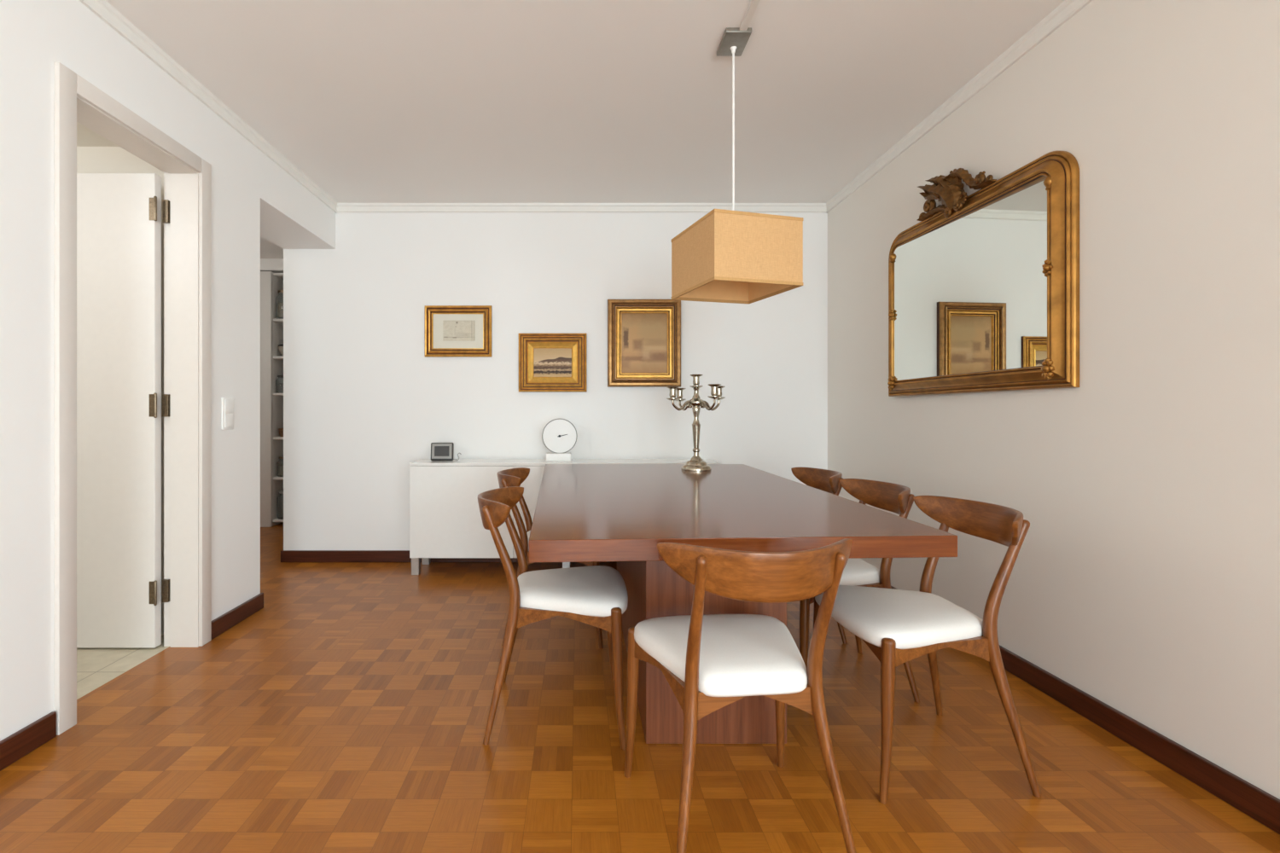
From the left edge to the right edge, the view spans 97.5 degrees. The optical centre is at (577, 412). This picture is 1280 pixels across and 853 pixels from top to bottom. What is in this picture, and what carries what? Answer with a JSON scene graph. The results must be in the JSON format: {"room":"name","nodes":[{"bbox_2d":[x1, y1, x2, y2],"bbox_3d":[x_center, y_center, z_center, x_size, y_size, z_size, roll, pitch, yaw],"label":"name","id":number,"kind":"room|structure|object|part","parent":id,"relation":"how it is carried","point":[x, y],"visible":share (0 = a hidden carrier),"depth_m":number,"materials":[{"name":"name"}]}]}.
{"room":"dining room","nodes":[
{"label":"dining room","id":0,"kind":"room"},
{"bbox_2d":[76,122,119,146],"bbox_3d":[-2.655,-1.285,1.705,1.590,0.050,2.110,0,0,0],"label":"ceiling","id":1,"kind":"structure","parent":0,"point":[85,136],"depth_m":2.57,"materials":[{"name":"paint"}]},
{"bbox_2d":[76,146,163,634],"bbox_3d":[-2.655,-0.105,1.705,1.590,2.310,2.110,0,0,0],"label":"wall","id":2,"kind":"structure","parent":0,"point":[90,160],"depth_m":2.64,"materials":[{"name":"paint"}]},
{"bbox_2d":[0,0,335,741],"bbox_3d":[-2.675,-0.211,0.700,1.950,2.522,10.000,0,0,0],"label":"wall","id":3,"kind":"structure","parent":0,"point":[253,197],"depth_m":1.81,"materials":[{"name":"white paint"}]},
{"bbox_2d":[76,173,170,647],"bbox_3d":[-2.143,-0.011,2.486,0.623,2.105,0.052,0,0,0],"label":"door","id":4,"kind":"structure","parent":3,"relation":"in","point":[121,404],"depth_m":2.47,"materials":[{"name":"beige paint"}]},
{"bbox_2d":[0,593,263,771],"bbox_3d":[-1.697,1.009,-0.597,0.016,0.082,7.207,0,0,0],"label":"baseboard","id":5,"kind":"structure","parent":3,"relation":"attached to","point":[18,745],"depth_m":1.77,"materials":[{"name":"brown wood"}]},
{"bbox_2d":[54,62,211,735],"bbox_3d":[-1.774,-0.047,2.194,0.173,2.194,0.756,0,0,0],"label":"trim","id":6,"kind":"structure","parent":3,"relation":"attached to","point":[187,176],"depth_m":2.50,"materials":[{"name":"white paint"}]},
{"bbox_2d":[78,0,337,212],"bbox_3d":[-1.694,-1.441,-0.135,0.022,0.062,8.130,0,0,0],"label":"trim","id":7,"kind":"structure","parent":3,"relation":"attached to","point":[103,9],"depth_m":2.46,"materials":[{"name":"white paint"}]},
{"bbox_2d":[221,397,233,430],"bbox_3d":[-1.698,0.003,2.712,0.013,0.156,0.086,0,0,0],"label":"light switch","id":8,"kind":"object","parent":3,"relation":"attached to","point":[227,403],"visible":1,"depth_m":2.70,"materials":[{"name":"white plastic"}]},
{"bbox_2d":[260,236,283,258],"bbox_3d":[-2.861,-1.445,4.235,1.577,0.050,2.930,0,0,0],"label":"ceiling","id":9,"kind":"structure","parent":0,"point":[268,249],"depth_m":4.88,"materials":[{"name":"paint"}]},
{"bbox_2d":[283,212,827,550],"bbox_3d":[-0.106,-0.211,3.990,3.933,2.522,0.120,0,0,0],"label":"wall","id":10,"kind":"structure","parent":0,"point":[363,402],"depth_m":3.93,"materials":[{"name":"white paint"}]},
{"bbox_2d":[280,550,616,562],"bbox_3d":[-0.163,1.009,3.922,3.845,0.082,0.016,0,0,0],"label":"baseboard","id":11,"kind":"structure","parent":10,"relation":"attached to","point":[286,555],"depth_m":3.91,"materials":[{"name":"brown wood"}]},
{"bbox_2d":[424,305,491,357],"bbox_3d":[-0.840,-0.574,3.917,0.472,0.360,0.026,0,0,0],"label":"framed drawing","id":12,"kind":"object","parent":10,"relation":"attached to","point":[450,331],"visible":1,"depth_m":3.92,"materials":[{"name":"gold metal"}]},
{"bbox_2d":[518,333,587,392],"bbox_3d":[-0.176,-0.353,3.910,0.478,0.412,0.040,0,0,0],"label":"framed painting","id":13,"kind":"object","parent":10,"relation":"attached to","point":[548,363],"visible":1,"depth_m":3.91},
{"bbox_2d":[336,203,826,212],"bbox_3d":[0.028,-1.441,3.919,3.465,0.062,0.022,0,0,0],"label":"trim","id":14,"kind":"structure","parent":10,"relation":"attached to","point":[341,207],"depth_m":3.92,"materials":[{"name":"white paint"}]},
{"bbox_2d":[607,299,680,387],"bbox_3d":[0.467,-0.490,3.908,0.514,0.613,0.044,0,0,0],"label":"framed painting","id":15,"kind":"object","parent":10,"relation":"attached to","point":[644,335],"visible":0.98,"depth_m":3.91},
{"bbox_2d":[105,0,1064,203],"bbox_3d":[-0.022,-1.522,-0.135,3.765,0.100,8.330,0,0,0],"label":"ceiling","id":16,"kind":"structure","parent":0,"point":[372,101],"depth_m":2.48,"materials":[{"name":"paint"}]},
{"bbox_2d":[671,27,802,304],"bbox_3d":[0.620,-0.975,2.222,0.369,0.995,0.369,0,0,-15],"label":"pendant lamp","id":17,"kind":"object","parent":16,"relation":"hanging from","point":[725,256],"visible":1,"depth_m":2.08,"materials":[{"name":"fabric"}]},
{"bbox_3d":[0.620,-1.081,2.222,0.010,0.751,0.009,0,0,0],"label":"cord","id":18,"kind":"part","parent":17,"relation":"part of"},
{"bbox_3d":[0.620,-0.604,2.222,0.366,0.252,0.366,0,0,-15],"label":"lamp shade","id":19,"kind":"part","parent":17,"relation":"part of","materials":[{"name":"fabric"}]},
{"bbox_2d":[739,0,760,30],"bbox_3d":[0.632,-1.466,-0.974,0.028,0.012,6.352,0,0,0],"label":"cable raceway","id":20,"kind":"object","parent":16,"relation":"attached to","point":[753,6],"visible":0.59,"depth_m":2.05,"materials":[{"name":"white paint"}]},
{"bbox_2d":[0,523,1279,852],"bbox_3d":[-0.870,1.080,0.700,5.460,0.060,10.000,0,0,0],"label":"floor","id":21,"kind":"structure","parent":0,"point":[348,712],"depth_m":1.69,"materials":[{"name":"wood"}]},
{"bbox_2d":[260,271,283,527],"bbox_3d":[-2.424,-0.128,5.300,1.037,2.355,0.340,0,0,0],"label":"bookcase","id":22,"kind":"object","parent":21,"relation":"on","point":[271,328],"visible":0.27,"depth_m":5.13,"materials":[{"name":"white wood"}]},
{"bbox_3d":[-2.881,-0.128,5.145,0.122,2.355,0.030,0,0,0],"label":"panel","id":23,"kind":"part","parent":22,"relation":"part of","materials":[{"name":"white wood"}]},
{"bbox_3d":[-2.830,-0.128,5.310,0.020,2.355,0.300,0,0,0],"label":"panel","id":24,"kind":"part","parent":22,"relation":"part of","materials":[{"name":"white wood"}]},
{"bbox_3d":[-2.372,-1.285,5.309,0.894,0.022,0.299,0,0,0],"label":"shelf","id":25,"kind":"part","parent":22,"relation":"part of","materials":[{"name":"white wood"}]},
{"bbox_3d":[-2.372,-0.860,5.309,0.894,0.022,0.299,0,0,0],"label":"shelf","id":26,"kind":"part","parent":22,"relation":"part of","materials":[{"name":"white wood"}]},
{"bbox_3d":[-2.372,-0.513,5.309,0.894,0.022,0.299,0,0,0],"label":"shelf","id":27,"kind":"part","parent":22,"relation":"part of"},
{"bbox_3d":[-2.372,-0.174,5.309,0.894,0.022,0.299,0,0,0],"label":"shelf","id":28,"kind":"part","parent":22,"relation":"part of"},
{"bbox_3d":[-2.372,0.237,5.309,0.894,0.022,0.299,0,0,0],"label":"shelf","id":29,"kind":"part","parent":22,"relation":"part of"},
{"bbox_3d":[-2.372,0.608,5.309,0.894,0.022,0.299,0,0,0],"label":"shelf","id":30,"kind":"part","parent":22,"relation":"part of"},
{"bbox_3d":[-2.372,1.000,5.309,0.894,0.022,0.299,0,0,0],"label":"shelf","id":31,"kind":"part","parent":22,"relation":"part of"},
{"bbox_2d":[275,375,283,393],"bbox_3d":[-2.765,-0.267,5.220,0.100,0.164,0.100,0,0,0],"label":"storage jar","id":32,"kind":"object","parent":22,"relation":"on","point":[279,382],"visible":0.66,"depth_m":5.18,"materials":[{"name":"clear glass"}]},
{"bbox_2d":[276,290,283,319],"bbox_3d":[-2.755,-1.008,5.230,0.124,0.272,0.124,0,0,0],"label":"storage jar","id":33,"kind":"object","parent":22,"relation":"on","point":[280,297],"visible":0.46,"depth_m":5.17,"materials":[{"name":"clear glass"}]},
{"bbox_2d":[276,456,283,477],"bbox_3d":[-2.741,0.503,5.242,0.150,0.185,0.150,0,0,0],"label":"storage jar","id":34,"kind":"object","parent":22,"relation":"on","point":[280,463],"visible":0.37,"depth_m":5.17,"materials":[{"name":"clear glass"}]},
{"bbox_2d":[277,489,283,519],"bbox_3d":[-2.736,0.857,5.246,0.160,0.262,0.160,0,0,0],"label":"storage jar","id":35,"kind":"object","parent":22,"relation":"on","point":[280,499],"visible":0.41,"depth_m":5.17,"materials":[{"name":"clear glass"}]},
{"bbox_2d":[278,344,283,356],"bbox_3d":[-2.719,-0.579,5.260,0.192,0.108,0.192,0,0,0],"label":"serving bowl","id":36,"kind":"object","parent":22,"relation":"on","point":[280,346],"visible":0.21,"depth_m":5.18,"materials":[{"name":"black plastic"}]},
{"bbox_2d":[278,428,283,436],"bbox_3d":[-2.710,0.185,5.268,0.210,0.080,0.210,0,0,0],"label":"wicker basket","id":37,"kind":"object","parent":22,"relation":"on","point":[281,430],"visible":0.26,"depth_m":5.18,"materials":[{"name":"brown wicker"}]},
{"bbox_2d":[496,467,603,649],"bbox_3d":[-0.130,0.669,2.720,0.523,0.767,0.478,0,0,0],"label":"dining chair","id":38,"kind":"object","parent":21,"relation":"on","point":[512,477],"visible":0.36,"depth_m":2.56,"materials":[{"name":"brown wood"}]},
{"bbox_3d":[-0.321,0.342,2.720,0.140,0.114,0.464,0,0,0],"label":"backrest","id":39,"kind":"part","parent":38,"relation":"part of","materials":[{"name":"brown wood"}]},
{"bbox_3d":[-0.286,0.677,2.552,0.123,0.750,0.072,0,0,-12],"label":"leg","id":40,"kind":"part","parent":38,"relation":"part of","materials":[{"name":"brown wood"}]},
{"bbox_3d":[-0.286,0.677,2.888,0.123,0.750,0.072,0,0,12],"label":"leg","id":41,"kind":"part","parent":38,"relation":"part of","materials":[{"name":"brown wood"}]},
{"bbox_3d":[-0.068,0.614,2.720,0.400,0.064,0.440,0,0,0],"label":"seat","id":42,"kind":"part","parent":38,"relation":"part of","materials":[{"name":"white leather"}]},
{"bbox_3d":[-0.082,0.671,2.541,0.314,0.066,0.018,0,0,11],"label":"rail","id":43,"kind":"part","parent":38,"relation":"part of","materials":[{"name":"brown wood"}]},
{"bbox_3d":[0.087,0.832,2.497,0.035,0.438,0.053,0,0,-41],"label":"leg","id":44,"kind":"part","parent":38,"relation":"part of","materials":[{"name":"brown wood"}]},
{"bbox_2d":[477,486,628,750],"bbox_3d":[-0.090,0.669,1.975,0.523,0.767,0.478,0,0,0],"label":"dining chair","id":45,"kind":"object","parent":21,"relation":"on","point":[594,596],"visible":0.99,"depth_m":1.81,"materials":[{"name":"brown wood"}]},
{"bbox_3d":[-0.281,0.342,1.975,0.140,0.114,0.464,0,0,0],"label":"backrest","id":46,"kind":"part","parent":45,"relation":"part of","materials":[{"name":"brown wood"}]},
{"bbox_3d":[-0.246,0.677,1.807,0.123,0.750,0.072,0,0,-12],"label":"leg","id":47,"kind":"part","parent":45,"relation":"part of","materials":[{"name":"brown wood"}]},
{"bbox_3d":[-0.246,0.677,2.143,0.123,0.750,0.072,0,0,12],"label":"leg","id":48,"kind":"part","parent":45,"relation":"part of","materials":[{"name":"brown wood"}]},
{"bbox_3d":[-0.042,0.671,1.796,0.314,0.066,0.018,0,0,11],"label":"rail","id":49,"kind":"part","parent":45,"relation":"part of","materials":[{"name":"brown wood"}]},
{"bbox_3d":[-0.028,0.614,1.975,0.400,0.064,0.440,0,0,0],"label":"seat","id":50,"kind":"part","parent":45,"relation":"part of","materials":[{"name":"white leather"}]},
{"bbox_3d":[0.127,0.832,2.198,0.035,0.438,0.053,0,0,41],"label":"leg","id":51,"kind":"part","parent":45,"relation":"part of","materials":[{"name":"brown wood"}]},
{"bbox_3d":[0.127,0.832,1.752,0.035,0.438,0.053,0,0,-41],"label":"leg","id":52,"kind":"part","parent":45,"relation":"part of","materials":[{"name":"brown wood"}]},
{"bbox_2d":[409,459,721,575],"bbox_3d":[-0.077,0.686,3.755,2.017,0.727,0.314,0,0,0],"label":"sideboard","id":53,"kind":"object","parent":21,"relation":"on","point":[445,521],"visible":0.47,"depth_m":3.60,"materials":[{"name":"white paint"}]},
{"bbox_3d":[-1.052,0.992,3.630,0.050,0.116,0.050,0,0,0],"label":"leg","id":54,"kind":"part","parent":53,"relation":"part of","materials":[{"name":"metal"}]},
{"bbox_3d":[-1.052,0.992,3.880,0.050,0.116,0.050,0,0,0],"label":"leg","id":55,"kind":"part","parent":53,"relation":"part of","materials":[{"name":"metal"}]},
{"bbox_2d":[430,442,461,460],"bbox_3d":[-0.887,0.262,3.771,0.201,0.121,0.072,0,0,-6],"label":"digital clock","id":56,"kind":"object","parent":53,"relation":"on","point":[439,451],"visible":1,"depth_m":3.74,"materials":[{"name":"grey plastic"}]},
{"bbox_3d":[-0.749,0.641,3.609,0.669,0.594,0.018,0,0,0],"label":"door","id":57,"kind":"part","parent":53,"relation":"part of","materials":[{"name":"white paint"}]},
{"bbox_3d":[-0.077,0.641,3.609,0.669,0.594,0.018,0,0,0],"label":"door","id":58,"kind":"part","parent":53,"relation":"part of","materials":[{"name":"white paint"}]},
{"bbox_2d":[541,418,577,461],"bbox_3d":[-0.121,0.180,3.760,0.236,0.285,0.090,0,0,0],"label":"clock","id":59,"kind":"object","parent":53,"relation":"on","point":[559,436],"visible":1,"depth_m":3.75,"materials":[{"name":"white plastic"}]},
{"bbox_3d":[-0.077,0.332,3.755,2.017,0.018,0.314,0,0,0],"label":"panel","id":60,"kind":"part","parent":53,"relation":"part of","materials":[{"name":"white paint"}]},
{"bbox_3d":[-0.075,0.992,3.630,0.050,0.116,0.050,0,0,0],"label":"leg","id":61,"kind":"part","parent":53,"relation":"part of","materials":[{"name":"metal"}]},
{"bbox_2d":[624,538,856,852],"bbox_3d":[0.396,0.669,1.405,0.478,0.767,0.523,0,0,-6],"label":"dining chair","id":62,"kind":"object","parent":21,"relation":"on","point":[710,663],"visible":1,"depth_m":1.27,"materials":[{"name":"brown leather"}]},
{"bbox_3d":[0.154,0.832,1.599,0.053,0.438,0.035,0,0,36],"label":"leg","id":63,"kind":"part","parent":62,"relation":"part of","materials":[{"name":"brown wood"}]},
{"bbox_3d":[0.213,0.671,1.435,0.018,0.066,0.314,0,0,-17],"label":"rail","id":64,"kind":"part","parent":62,"relation":"part of","materials":[{"name":"brown wood"}]},
{"bbox_3d":[0.244,0.677,1.232,0.072,0.750,0.123,0,0,7],"label":"leg","id":65,"kind":"part","parent":62,"relation":"part of","materials":[{"name":"brown wood"}]},
{"bbox_3d":[0.390,0.614,1.466,0.440,0.064,0.400,0,0,-5],"label":"seat","id":66,"kind":"part","parent":62,"relation":"part of","materials":[{"name":"white leather"}]},
{"bbox_3d":[0.414,0.342,1.214,0.464,0.114,0.140,0,0,-5],"label":"backrest","id":67,"kind":"part","parent":62,"relation":"part of","materials":[{"name":"brown wood"}]},
{"bbox_3d":[0.407,0.671,1.293,0.280,0.066,0.018,0,0,-5],"label":"rail","id":68,"kind":"part","parent":62,"relation":"part of","materials":[{"name":"brown wood"}]},
{"bbox_3d":[0.597,0.832,1.641,0.035,0.438,0.053,0,0,43],"label":"leg","id":69,"kind":"part","parent":62,"relation":"part of","materials":[{"name":"brown wood"}]},
{"bbox_3d":[0.578,0.677,1.264,0.072,0.750,0.123,0,0,-18],"label":"leg","id":70,"kind":"part","parent":62,"relation":"part of","materials":[{"name":"brown wood"}]},
{"bbox_2d":[528,464,957,744],"bbox_3d":[0.415,0.685,2.446,1.236,0.730,2.085,0,0,0],"label":"dining table","id":71,"kind":"object","parent":21,"relation":"on","point":[620,514],"visible":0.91,"depth_m":1.77,"materials":[{"name":"brown wood"}]},
{"bbox_2d":[666,374,725,471],"bbox_3d":[0.665,0.052,3.130,0.295,0.535,0.295,0,0,20],"label":"candelabra","id":72,"kind":"object","parent":71,"relation":"on","point":[695,463],"visible":1,"depth_m":3.11,"materials":[{"name":"silver metal"}]},
{"bbox_2d":[666,386,679,401],"bbox_3d":[0.522,-0.106,3.063,0.072,0.077,0.072,0,0,-25],"label":"candle cup","id":73,"kind":"object","parent":72,"relation":"on","point":[672,395],"depth_m":3.05,"materials":[{"name":"silver metal"}]},
{"bbox_2d":[674,388,686,401],"bbox_3d":[0.598,-0.106,3.273,0.072,0.077,0.072,0,0,-25],"label":"candle cup","id":74,"kind":"object","parent":72,"relation":"on","point":[679,391],"depth_m":3.26,"materials":[{"name":"silver metal"}]},
{"bbox_3d":[0.581,-0.045,3.091,0.142,0.065,0.016,0,0,-25],"label":"arm","id":75,"kind":"part","parent":72,"relation":"part of","materials":[{"name":"silver metal"}]},
{"bbox_3d":[0.626,-0.045,3.214,0.016,0.065,0.142,0,0,-25],"label":"arm","id":76,"kind":"part","parent":72,"relation":"part of","materials":[{"name":"silver metal"}]},
{"bbox_3d":[0.665,0.100,3.130,0.049,0.284,0.049,0,0,-25],"label":"stem","id":77,"kind":"part","parent":72,"relation":"part of","materials":[{"name":"silver metal"}]},
{"bbox_2d":[689,374,703,388],"bbox_3d":[0.665,-0.176,3.130,0.072,0.077,0.072,0,0,-25],"label":"candle cup","id":78,"kind":"object","parent":72,"relation":"on","point":[695,377],"depth_m":3.11,"materials":[{"name":"silver metal"}]},
{"bbox_3d":[0.704,-0.045,3.046,0.016,0.065,0.142,0,0,-25],"label":"arm","id":79,"kind":"part","parent":72,"relation":"part of","materials":[{"name":"silver metal"}]},
{"bbox_3d":[0.749,-0.045,3.169,0.142,0.065,0.016,0,0,-25],"label":"arm","id":80,"kind":"part","parent":72,"relation":"part of","materials":[{"name":"silver metal"}]},
{"bbox_2d":[707,384,721,398],"bbox_3d":[0.732,-0.115,2.987,0.072,0.077,0.072,0,0,-25],"label":"candle cup","id":81,"kind":"object","parent":72,"relation":"on","point":[713,386],"depth_m":2.97,"materials":[{"name":"silver metal"}]},
{"bbox_2d":[715,385,725,400],"bbox_3d":[0.808,-0.115,3.197,0.072,0.077,0.072,0,0,-25],"label":"candle cup","id":82,"kind":"object","parent":72,"relation":"on","point":[719,388],"depth_m":3.18,"materials":[{"name":"silver metal"}]},
{"bbox_2d":[791,466,847,644],"bbox_3d":[1.017,0.669,2.750,0.523,0.767,0.478,0,0,0],"label":"dining chair","id":83,"kind":"object","parent":21,"relation":"on","point":[826,480],"visible":0.23,"depth_m":2.82,"materials":[{"name":"brown wood"}]},
{"bbox_3d":[1.208,0.342,2.750,0.140,0.114,0.464,0,0,0],"label":"backrest","id":84,"kind":"part","parent":83,"relation":"part of","materials":[{"name":"brown wood"}]},
{"bbox_3d":[1.173,0.677,2.582,0.123,0.750,0.072,0,0,12],"label":"leg","id":85,"kind":"part","parent":83,"relation":"part of","materials":[{"name":"brown wood"}]},
{"bbox_2d":[799,478,920,703],"bbox_3d":[1.034,0.669,2.235,0.523,0.767,0.478,0,0,0],"label":"dining chair","id":86,"kind":"object","parent":21,"relation":"on","point":[896,498],"visible":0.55,"depth_m":2.09,"materials":[{"name":"brown wood"}]},
{"bbox_3d":[0.817,0.832,2.012,0.035,0.438,0.053,0,0,41],"label":"leg","id":87,"kind":"part","parent":86,"relation":"part of","materials":[{"name":"brown wood"}]},
{"bbox_3d":[0.986,0.671,2.056,0.314,0.066,0.018,0,0,-11],"label":"rail","id":88,"kind":"part","parent":86,"relation":"part of","materials":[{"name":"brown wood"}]},
{"bbox_3d":[0.972,0.614,2.235,0.400,0.064,0.440,0,0,0],"label":"seat","id":89,"kind":"part","parent":86,"relation":"part of","materials":[{"name":"white leather"}]},
{"bbox_3d":[1.190,0.677,2.403,0.123,0.750,0.072,0,0,-12],"label":"leg","id":90,"kind":"part","parent":86,"relation":"part of","materials":[{"name":"brown wood"}]},
{"bbox_3d":[1.225,0.342,2.235,0.140,0.114,0.464,0,0,0],"label":"backrest","id":91,"kind":"part","parent":86,"relation":"part of","materials":[{"name":"brown wood"}]},
{"bbox_3d":[1.190,0.677,2.067,0.123,0.750,0.072,0,0,12],"label":"leg","id":92,"kind":"part","parent":86,"relation":"part of","materials":[{"name":"brown wood"}]},
{"bbox_2d":[813,495,1041,804],"bbox_3d":[1.057,0.669,1.735,0.523,0.767,0.478,0,0,0],"label":"dining chair","id":93,"kind":"object","parent":21,"relation":"on","point":[898,626],"visible":0.83,"depth_m":1.58,"materials":[{"name":"brown wood"}]},
{"bbox_3d":[0.840,0.832,1.958,0.035,0.438,0.053,0,0,-41],"label":"leg","id":94,"kind":"part","parent":93,"relation":"part of","materials":[{"name":"brown wood"}]},
{"bbox_3d":[0.847,0.666,1.735,0.018,0.056,0.408,0,0,0],"label":"rail","id":95,"kind":"part","parent":93,"relation":"part of","materials":[{"name":"brown wood"}]},
{"bbox_3d":[0.840,0.832,1.512,0.035,0.438,0.053,0,0,41],"label":"leg","id":96,"kind":"part","parent":93,"relation":"part of","materials":[{"name":"brown wood"}]},
{"bbox_3d":[0.995,0.614,1.735,0.400,0.064,0.440,0,0,0],"label":"seat","id":97,"kind":"part","parent":93,"relation":"part of","materials":[{"name":"white leather"}]},
{"bbox_3d":[1.213,0.677,1.903,0.123,0.750,0.072,0,0,-12],"label":"leg","id":98,"kind":"part","parent":93,"relation":"part of","materials":[{"name":"brown wood"}]},
{"bbox_3d":[1.009,0.671,1.556,0.314,0.066,0.018,0,0,-11],"label":"rail","id":99,"kind":"part","parent":93,"relation":"part of","materials":[{"name":"brown wood"}]},
{"bbox_3d":[1.248,0.342,1.735,0.140,0.114,0.464,0,0,0],"label":"backrest","id":100,"kind":"part","parent":93,"relation":"part of","materials":[{"name":"brown wood"}]},
{"bbox_3d":[1.213,0.677,1.567,0.123,0.750,0.072,0,0,12],"label":"leg","id":101,"kind":"part","parent":93,"relation":"part of","materials":[{"name":"brown wood"}]},
{"bbox_2d":[827,0,1279,799],"bbox_3d":[1.810,-0.211,-0.185,0.100,2.522,8.230,0,0,0],"label":"wall","id":102,"kind":"structure","parent":0,"point":[1144,578],"depth_m":1.76,"materials":[{"name":"paint"}]},
{"bbox_2d":[826,0,1093,212],"bbox_3d":[1.749,-1.441,-0.135,0.022,0.062,8.130,0,0,0],"label":"trim","id":103,"kind":"structure","parent":102,"relation":"attached to","point":[1067,9],"depth_m":2.46,"materials":[{"name":"white paint"}]},
{"bbox_2d":[887,150,1079,396],"bbox_3d":[1.714,-0.614,2.523,0.069,1.048,1.137,0,0,-1],"label":"wall mirror","id":104,"kind":"object","parent":102,"relation":"attached to","point":[984,290],"visible":1,"depth_m":2.34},
{"bbox_3d":[1.697,-0.492,3.014,0.010,0.656,0.011,0,0,-1],"label":"bead moulding","id":105,"kind":"part","parent":104,"relation":"part of","materials":[{"name":"gold metal"}]},
{"bbox_2d":[893,177,1047,380],"bbox_3d":[1.726,-0.527,2.523,0.003,0.709,0.972,0,0,-3],"label":"mirror glass","id":106,"kind":"object","parent":104,"relation":"attached to","point":[970,286],"depth_m":2.41,"materials":[{"name":"clear mirror"}]},
{"bbox_3d":[1.715,-0.492,2.031,0.010,0.656,0.011,0,0,-1],"label":"bead moulding","id":107,"kind":"part","parent":104,"relation":"part of","materials":[{"name":"gold metal"}]},
{"bbox_2d":[890,585,1279,834],"bbox_3d":[1.752,1.009,-0.143,0.016,0.082,8.114,0,0,0],"label":"baseboard","id":108,"kind":"structure","parent":102,"relation":"attached to","point":[1257,804],"depth_m":1.68,"materials":[{"name":"brown wood"}]}
]}

